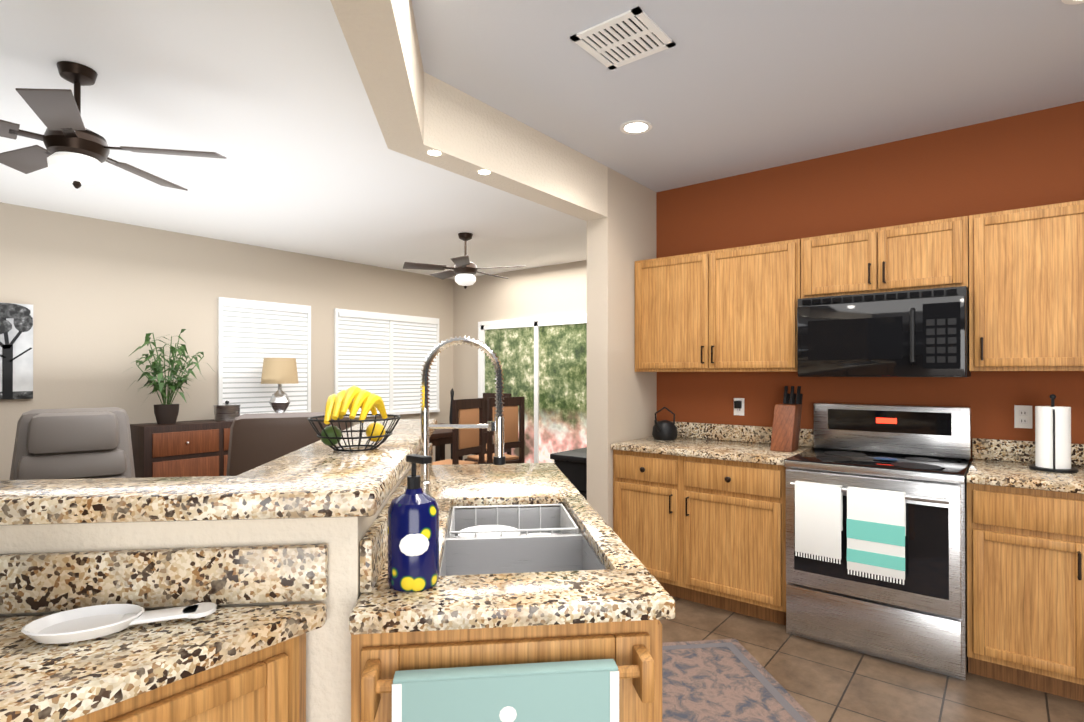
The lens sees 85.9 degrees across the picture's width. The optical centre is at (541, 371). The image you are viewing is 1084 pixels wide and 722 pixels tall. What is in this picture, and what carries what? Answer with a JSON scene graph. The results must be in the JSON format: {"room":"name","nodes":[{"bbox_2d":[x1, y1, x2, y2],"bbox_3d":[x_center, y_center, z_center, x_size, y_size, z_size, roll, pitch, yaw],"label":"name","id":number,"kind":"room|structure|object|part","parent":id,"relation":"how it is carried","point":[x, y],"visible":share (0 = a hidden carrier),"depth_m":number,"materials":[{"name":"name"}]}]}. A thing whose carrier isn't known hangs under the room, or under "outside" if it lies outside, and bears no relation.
{"room":"kitchen","nodes":[
{"label":"kitchen","id":0,"kind":"room"},
{"bbox_2d":[0,202,452,479],"bbox_3d":[-4.873,0.038,3.666,0.150,2.670,11.800,0,0,39],"label":"wall","id":1,"kind":"structure","parent":0,"point":[103,297],"depth_m":5.22,"materials":[{"name":"beige paint"}]},
{"bbox_2d":[0,302,32,399],"bbox_3d":[-4.246,-0.154,4.305,0.034,0.740,0.740,0,0,39],"label":"picture","id":2,"kind":"object","parent":1,"relation":"attached to","point":[16,351],"visible":1,"depth_m":4.51,"materials":[{"name":"black plastic"}]},
{"bbox_2d":[218,297,310,415],"bbox_3d":[-2.845,-0.127,6.046,0.060,1.190,0.960,0,0,39],"label":"window blinds","id":3,"kind":"object","parent":1,"relation":"attached to","point":[252,334],"visible":0.73,"depth_m":5.99,"materials":[{"name":"white plastic"}]},
{"bbox_2d":[334,308,439,416],"bbox_3d":[-1.873,-0.086,7.266,0.060,1.260,1.560,0,0,39],"label":"window blinds","id":4,"kind":"object","parent":1,"relation":"attached to","point":[383,356],"visible":0.85,"depth_m":7.24,"materials":[{"name":"white plastic"}]},
{"bbox_2d":[261,358,298,412],"bbox_3d":[-2.654,0.165,5.900,0.351,0.594,0.351,0,0,39],"label":"table lamp","id":5,"kind":"object","parent":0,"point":[279,371],"visible":0.81,"depth_m":5.80,"materials":[{"name":"beige fabric"}]},
{"bbox_2d":[453,260,586,460],"bbox_3d":[0.334,0.053,6.966,3.890,2.670,0.150,0,0,39],"label":"wall","id":6,"kind":"structure","parent":0,"point":[554,290],"depth_m":7.50,"materials":[{"name":"beige paint"}]},
{"bbox_2d":[478,313,586,462],"bbox_3d":[-0.066,0.364,7.161,1.980,2.050,0.040,0,0,39],"label":"sliding glass door","id":7,"kind":"structure","parent":6,"relation":"in","point":[543,360],"depth_m":7.10,"materials":[{"name":"white"}]},
{"bbox_2d":[0,0,1083,279],"bbox_3d":[-0.725,-1.354,1.778,9.600,0.103,14.000,0,0,39],"label":"ceiling","id":8,"kind":"structure","parent":0,"point":[269,100],"depth_m":2.75,"materials":[{"name":"white paint"}]},
{"bbox_2d":[0,61,225,190],"bbox_3d":[-2.001,-1.044,2.546,1.129,0.515,1.074,0,0,7],"label":"ceiling fan","id":9,"kind":"object","parent":8,"relation":"hanging from","point":[76,152],"visible":1,"depth_m":2.46,"materials":[{"name":"brown metal"}]},
{"bbox_2d":[403,232,523,288],"bbox_3d":[-0.702,-1.030,5.505,1.129,0.515,1.074,0,0,34],"label":"ceiling fan","id":10,"kind":"object","parent":8,"relation":"hanging from","point":[464,268],"visible":1,"depth_m":5.40,"materials":[{"name":"brown metal"}]},
{"bbox_2d":[330,0,607,220],"bbox_3d":[-2.138,-1.154,-0.160,1.122,0.320,9.210,0,0,39],"label":"soffit","id":11,"kind":"object","parent":8,"relation":"attached to","point":[419,113],"depth_m":2.66,"materials":[{"name":"beige paint"}]},
{"bbox_2d":[428,150,440,155],"bbox_3d":[-0.483,-0.980,2.618,0.056,0.002,0.056,0,0,39],"label":"spotlight","id":12,"kind":"object","parent":11,"relation":"attached to","point":[434,153],"visible":1,"depth_m":2.62,"materials":[{"name":"beige"}]},
{"bbox_2d":[479,170,489,174],"bbox_3d":[-0.284,-0.979,2.869,0.056,0.002,0.056,0,0,39],"label":"spotlight","id":13,"kind":"object","parent":11,"relation":"attached to","point":[485,172],"visible":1,"depth_m":2.87,"materials":[{"name":"beige"}]},
{"bbox_2d":[570,6,675,69],"bbox_3d":[0.320,-1.296,2.288,0.300,0.008,0.300,0,0,39],"label":"ceiling vent","id":14,"kind":"object","parent":8,"relation":"in","point":[631,35],"visible":1,"depth_m":2.27,"materials":[{"name":"white painted metal"},{"name":"black plastic"}]},
{"bbox_2d":[620,120,651,134],"bbox_3d":[0.499,-1.293,3.091,0.170,0.006,0.170,0,0,39],"label":"recessed light","id":15,"kind":"object","parent":8,"relation":"in","point":[632,127],"visible":1,"depth_m":3.08,"materials":[{"name":"white"}]},
{"bbox_2d":[1061,0,1083,4],"bbox_3d":[1.871,-1.298,1.974,0.170,0.006,0.170,0,0,39],"label":"recessed light","id":16,"kind":"object","parent":8,"relation":"in","point":[1071,2],"visible":1,"depth_m":2.04,"materials":[{"name":"white"}]},
{"bbox_2d":[587,168,656,529],"bbox_3d":[0.559,0.039,3.996,0.160,2.670,0.660,0,0,39],"label":"wall","id":17,"kind":"structure","parent":0,"point":[621,392],"depth_m":3.78,"materials":[{"name":"beige paint"}]},
{"bbox_2d":[656,101,1083,461],"bbox_3d":[2.803,0.034,2.721,5.260,2.670,0.140,0,0,39],"label":"wall","id":18,"kind":"structure","parent":0,"point":[1031,159],"depth_m":3.30,"materials":[{"name":"brown paint"}]},
{"bbox_2d":[635,239,800,371],"bbox_3d":[1.126,-0.372,3.727,1.059,0.750,0.372,0,0,39],"label":"upper cabinet","id":19,"kind":"object","parent":18,"relation":"attached to","point":[729,310],"visible":1,"depth_m":3.56,"materials":[{"name":"brown wood"}]},
{"bbox_2d":[734,398,743,415],"bbox_3d":[1.284,0.234,3.814,0.070,0.114,0.038,0,0,39],"label":"electrical outlet","id":20,"kind":"object","parent":18,"relation":"attached to","point":[740,412],"depth_m":3.81,"materials":[{"name":"white plastic"}]},
{"bbox_3d":[1.281,0.218,3.811,0.040,0.050,0.030,0,0,39],"label":"electrical outlet with charger","id":21,"kind":"part","parent":20,"relation":"part of","materials":[{"name":"black plastic"}]},
{"bbox_2d":[801,216,968,297],"bbox_3d":[1.843,-0.577,3.157,0.762,0.345,0.372,0,0,39],"label":"upper cabinet","id":22,"kind":"object","parent":18,"relation":"attached to","point":[924,255],"visible":1,"depth_m":3.01,"materials":[{"name":"brown wood"}]},
{"bbox_2d":[797,286,970,376],"bbox_3d":[1.814,-0.186,3.119,0.758,0.432,0.464,0,0,39],"label":"microwave","id":23,"kind":"object","parent":22,"relation":"attached to","point":[917,333],"visible":0.98,"depth_m":2.94,"materials":[{"name":"black plastic"}]},
{"bbox_2d":[1014,405,1031,428],"bbox_3d":[2.420,0.230,2.930,0.070,0.114,0.008,0,0,39],"label":"electrical outlet","id":24,"kind":"object","parent":18,"relation":"attached to","point":[1022,416],"visible":1,"depth_m":2.93,"materials":[{"name":"white plastic"}]},
{"bbox_2d":[969,200,1083,370],"bbox_3d":[2.362,-0.376,2.764,0.530,0.750,0.340,0,0,39],"label":"upper cabinet","id":25,"kind":"object","parent":18,"relation":"attached to","point":[1026,289],"visible":1,"depth_m":2.65,"materials":[{"name":"brown wood"}]},
{"bbox_2d":[972,438,1083,465],"bbox_3d":[3.191,0.400,2.301,2.400,0.106,0.025,0,0,39],"label":"backsplash","id":26,"kind":"structure","parent":18,"relation":"attached to","point":[1004,450],"depth_m":2.94,"materials":[{"name":"beige stone"}]},
{"bbox_2d":[659,596,1083,721],"bbox_3d":[0.057,1.411,1.143,11.600,0.100,14.000,0,0,39],"label":"floor","id":27,"kind":"structure","parent":0,"point":[817,681],"depth_m":2.54,"materials":[{"name":"tile"}]},
{"bbox_2d":[9,407,134,479],"bbox_3d":[-2.771,0.807,3.436,0.860,1.130,1.087,0,0,-36],"label":"recliner","id":28,"kind":"object","parent":27,"relation":"on","point":[79,443],"visible":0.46,"depth_m":3.63,"materials":[{"name":"grey leather"}]},
{"bbox_2d":[130,419,233,477],"bbox_3d":[-2.869,0.922,5.601,0.432,0.920,1.770,0,0,39],"label":"sideboard","id":29,"kind":"object","parent":27,"relation":"on","point":[195,448],"visible":0.25,"depth_m":5.01,"materials":[{"name":"brown wood"}]},
{"bbox_2d":[126,329,212,423],"bbox_3d":[-3.226,0.041,5.072,0.383,0.835,0.736,0,0,39],"label":"plant","id":30,"kind":"object","parent":29,"relation":"on","point":[165,413],"visible":1,"depth_m":5.04,"materials":[{"name":"green plant"}]},
{"bbox_2d":[213,401,240,420],"bbox_3d":[-2.972,0.369,5.500,0.234,0.183,0.234,0,0,39],"label":"steel pot","id":31,"kind":"object","parent":29,"relation":"on","point":[226,411],"visible":1,"depth_m":5.41,"materials":[{"name":"grey metal"}]},
{"bbox_2d":[67,633,305,721],"bbox_3d":[-2.724,0.913,-1.329,0.637,0.874,6.665,0,0,39],"label":"base cabinet","id":32,"kind":"object","parent":27,"relation":"on","point":[267,684],"depth_m":0.99,"materials":[{"name":"brown wood"}]},
{"bbox_2d":[0,603,326,721],"bbox_3d":[-2.726,0.456,-1.309,0.619,0.039,6.691,0,0,39],"label":"countertop","id":33,"kind":"structure","parent":32,"relation":"on","point":[60,682],"depth_m":0.92,"materials":[{"name":"stone"}]},
{"bbox_2d":[21,602,216,643],"bbox_3d":[-0.728,0.433,1.015,0.281,0.024,0.122,0,0,-21],"label":"spoon rest","id":34,"kind":"object","parent":33,"relation":"on","point":[82,624],"visible":1,"depth_m":1.01,"materials":[{"name":"white ceramic"}]},
{"bbox_2d":[0,544,327,613],"bbox_3d":[-0.837,0.394,1.099,0.835,0.106,0.024,0,0,-6],"label":"backsplash","id":35,"kind":"structure","parent":33,"relation":"on","point":[66,581],"depth_m":1.10,"materials":[{"name":"stone"}]},
{"bbox_2d":[0,451,420,721],"bbox_3d":[-2.608,0.814,-0.594,1.315,1.080,7.959,0,0,39],"label":"wall","id":36,"kind":"structure","parent":27,"relation":"on","point":[328,671],"depth_m":1.15,"materials":[{"name":"beige paint"}]},
{"bbox_2d":[0,419,436,525],"bbox_3d":[-2.613,0.247,-0.552,1.517,0.050,8.014,0,0,39],"label":"bar countertop","id":37,"kind":"structure","parent":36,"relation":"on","point":[319,479],"depth_m":1.11,"materials":[{"name":"stone"}]},
{"bbox_2d":[307,386,400,451],"bbox_3d":[-0.554,0.136,1.730,0.266,0.189,0.266,0,0,-6],"label":"fruit basket","id":38,"kind":"object","parent":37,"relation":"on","point":[340,404],"visible":1,"depth_m":1.67,"materials":[{"name":"black metal wire"},{"name":"fruit"}]},
{"bbox_2d":[360,443,432,590],"bbox_3d":[-0.450,0.398,2.005,0.024,0.106,1.675,0,0,-6],"label":"backsplash","id":39,"kind":"structure","parent":36,"relation":"attached to","point":[374,544],"depth_m":1.25,"materials":[{"name":"beige stone"}]},
{"bbox_2d":[226,412,353,475],"bbox_3d":[-1.599,0.808,3.790,0.900,1.130,1.087,0,0,-21],"label":"sofa","id":40,"kind":"object","parent":27,"relation":"on","point":[257,440],"visible":0.08,"depth_m":3.26,"materials":[{"name":"brown leather"}]},
{"bbox_2d":[449,389,453,458],"bbox_3d":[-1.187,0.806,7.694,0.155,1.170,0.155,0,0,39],"label":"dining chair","id":41,"kind":"object","parent":27,"relation":"on","point":[452,397],"visible":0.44,"depth_m":7.67,"materials":[{"name":"brown wood"}]},
{"bbox_2d":[432,398,484,464],"bbox_3d":[-0.868,0.822,5.589,0.460,1.120,0.440,0,0,31],"label":"dining chair","id":42,"kind":"object","parent":27,"relation":"on","point":[466,441],"visible":0.56,"depth_m":5.47,"materials":[{"name":"brown wood"}]},
{"bbox_2d":[429,423,493,461],"bbox_3d":[-1.202,1.005,6.332,0.870,0.760,1.050,0,0,39],"label":"dining table","id":43,"kind":"object","parent":27,"relation":"on","point":[439,439],"visible":0.08,"depth_m":6.02,"materials":[{"name":"brown wood"}]},
{"bbox_2d":[459,393,510,459],"bbox_3d":[-0.683,0.828,6.961,0.440,1.120,0.460,0,0,39],"label":"dining chair","id":44,"kind":"object","parent":27,"relation":"on","point":[490,395],"visible":0.1,"depth_m":7.15,"materials":[{"name":"brown wood"}]},
{"bbox_2d":[464,397,524,463],"bbox_3d":[-0.496,0.824,6.056,0.440,1.120,0.460,0,0,-39],"label":"dining chair","id":45,"kind":"object","parent":27,"relation":"on","point":[510,408],"visible":0.58,"depth_m":5.93,"materials":[{"name":"brown wood"}]},
{"bbox_2d":[349,615,674,721],"bbox_3d":[-0.063,0.925,1.201,0.612,0.874,0.316,0,0,-6],"label":"base cabinet","id":46,"kind":"object","parent":27,"relation":"on","point":[548,628],"depth_m":1.08,"materials":[{"name":"brown wood"}]},
{"bbox_2d":[349,463,674,630],"bbox_3d":[-0.147,0.471,1.986,0.622,0.039,1.780,0,0,-6],"label":"countertop","id":47,"kind":"structure","parent":46,"relation":"on","point":[624,586],"depth_m":1.22,"materials":[{"name":"beige stone"}]},
{"bbox_2d":[388,454,438,591],"bbox_3d":[-0.269,0.311,1.226,0.112,0.270,0.108,0,0,39],"label":"soap bottle","id":48,"kind":"object","parent":47,"relation":"on","point":[413,537],"visible":1,"depth_m":1.19,"materials":[{"name":"blue plastic"}]},
{"bbox_2d":[420,336,505,495],"bbox_3d":[-0.267,0.168,1.924,0.290,0.564,0.120,0,0,-6],"label":"faucet","id":49,"kind":"object","parent":47,"relation":"on","point":[497,427],"visible":0.96,"depth_m":1.89,"materials":[{"name":"silver metal"}]},
{"bbox_2d":[441,503,604,570],"bbox_3d":[-0.078,0.576,1.697,0.424,0.199,0.814,0,0,-6],"label":"sink","id":50,"kind":"object","parent":47,"relation":"in","point":[523,552],"depth_m":1.72,"materials":[{"name":"grey metal"}]},
{"bbox_2d":[448,504,577,537],"bbox_3d":[-0.102,0.555,1.914,0.391,0.157,0.335,0,0,-6],"label":"dish rack","id":51,"kind":"object","parent":50,"relation":"in","point":[568,525],"visible":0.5,"depth_m":1.93,"materials":[{"name":"chrome metal wire"}]},
{"bbox_2d":[550,447,586,499],"bbox_3d":[0.585,0.992,4.590,0.464,0.770,1.150,0,0,39],"label":"console","id":52,"kind":"object","parent":27,"relation":"on","point":[571,465],"visible":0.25,"depth_m":4.18,"materials":[{"name":"black plastic"}]},
{"bbox_2d":[611,421,813,624],"bbox_3d":[1.039,0.863,3.611,1.061,1.020,0.652,0,0,39],"label":"base cabinet","id":53,"kind":"object","parent":27,"relation":"on","point":[699,512],"visible":0.83,"depth_m":3.36,"materials":[{"name":"brown wood"}]},
{"bbox_2d":[652,407,677,439],"bbox_3d":[0.811,0.348,3.910,0.170,0.221,0.226,0,0,39],"label":"tea kettle","id":54,"kind":"object","parent":53,"relation":"on","point":[664,430],"visible":1,"depth_m":3.87,"materials":[{"name":"black metal"}]},
{"bbox_2d":[770,386,802,451],"bbox_3d":[1.445,0.272,3.422,0.117,0.368,0.294,0,0,39],"label":"knife block","id":55,"kind":"object","parent":53,"relation":"on","point":[786,426],"visible":1,"depth_m":3.35,"materials":[{"name":"red wood"}]},
{"bbox_2d":[662,639,816,721],"bbox_3d":[0.698,1.359,1.913,0.810,0.009,2.030,0,0,-6],"label":"rug","id":56,"kind":"object","parent":27,"relation":"on","point":[727,680],"visible":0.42,"depth_m":2.50,"materials":[{"name":"fabric"}]},
{"bbox_2d":[784,403,970,679],"bbox_3d":[1.728,0.780,3.007,0.758,1.180,0.738,0,0,39],"label":"range","id":57,"kind":"object","parent":27,"relation":"on","point":[876,530],"visible":1,"depth_m":2.78,"materials":[{"name":"silver metal"}]},
{"bbox_2d":[967,486,1083,701],"bbox_3d":[2.381,0.931,2.566,0.800,0.874,0.617,0,0,39],"label":"base cabinet","id":58,"kind":"object","parent":27,"relation":"on","point":[1025,575],"depth_m":2.46,"materials":[{"name":"brown wood"}]},
{"bbox_2d":[966,458,1083,493],"bbox_3d":[3.002,0.471,2.064,2.400,0.039,0.632,0,0,39],"label":"countertop","id":59,"kind":"structure","parent":58,"relation":"on","point":[982,471],"depth_m":2.53,"materials":[{"name":"beige stone"}]},
{"bbox_2d":[1029,394,1077,472],"bbox_3d":[2.345,0.279,2.674,0.170,0.347,0.174,0,0,39],"label":"paper towel","id":60,"kind":"object","parent":59,"relation":"on","point":[1052,437],"visible":1,"depth_m":2.63,"materials":[{"name":"white paper"}]}
]}

